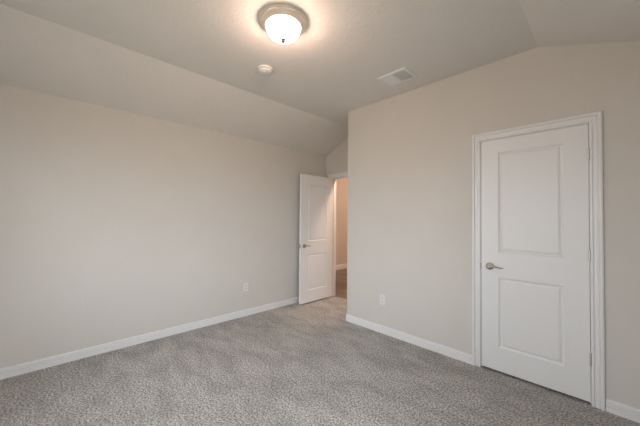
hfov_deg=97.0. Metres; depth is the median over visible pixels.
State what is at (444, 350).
baseboard
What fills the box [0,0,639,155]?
ceiling
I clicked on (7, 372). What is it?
baseboard
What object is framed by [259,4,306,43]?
ceiling light
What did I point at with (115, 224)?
wall
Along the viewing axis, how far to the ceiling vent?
2.84 m
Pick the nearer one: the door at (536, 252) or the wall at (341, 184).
the door at (536, 252)
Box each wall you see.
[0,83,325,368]
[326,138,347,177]
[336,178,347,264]
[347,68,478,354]
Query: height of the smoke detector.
0.048 m
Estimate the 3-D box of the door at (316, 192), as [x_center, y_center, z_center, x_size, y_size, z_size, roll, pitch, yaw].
[-0.054,0.407,4.642,0.728,2.020,0.147,2,-2,-44]
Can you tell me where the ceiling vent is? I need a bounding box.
[377,67,417,86]
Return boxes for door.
[299,174,332,303]
[481,124,591,401]
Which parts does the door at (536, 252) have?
lever handle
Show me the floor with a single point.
(296, 364)
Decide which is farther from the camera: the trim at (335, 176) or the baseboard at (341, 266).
the baseboard at (341, 266)
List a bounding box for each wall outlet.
[243,283,247,291]
[380,294,384,304]
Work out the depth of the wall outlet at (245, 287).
3.90 m
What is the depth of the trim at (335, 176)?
4.94 m
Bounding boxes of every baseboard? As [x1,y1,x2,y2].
[0,297,298,379]
[336,264,346,269]
[345,314,471,364]
[606,398,639,422]
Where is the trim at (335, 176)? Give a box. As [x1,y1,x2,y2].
[328,172,347,296]
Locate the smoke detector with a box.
[258,65,272,74]
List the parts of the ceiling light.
lamp shade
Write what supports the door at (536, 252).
in the wall at (409, 215)
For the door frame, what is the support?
attached to the wall at (409, 215)
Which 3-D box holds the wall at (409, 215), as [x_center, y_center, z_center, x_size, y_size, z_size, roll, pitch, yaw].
[1.158,0.036,3.441,0.676,2.777,1.606,2,-2,-44]
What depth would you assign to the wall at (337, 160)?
4.82 m
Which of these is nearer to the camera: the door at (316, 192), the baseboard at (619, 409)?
the baseboard at (619, 409)
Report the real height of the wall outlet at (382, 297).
0.118 m
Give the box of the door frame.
[472,111,604,410]
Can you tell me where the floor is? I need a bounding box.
[0,268,639,425]

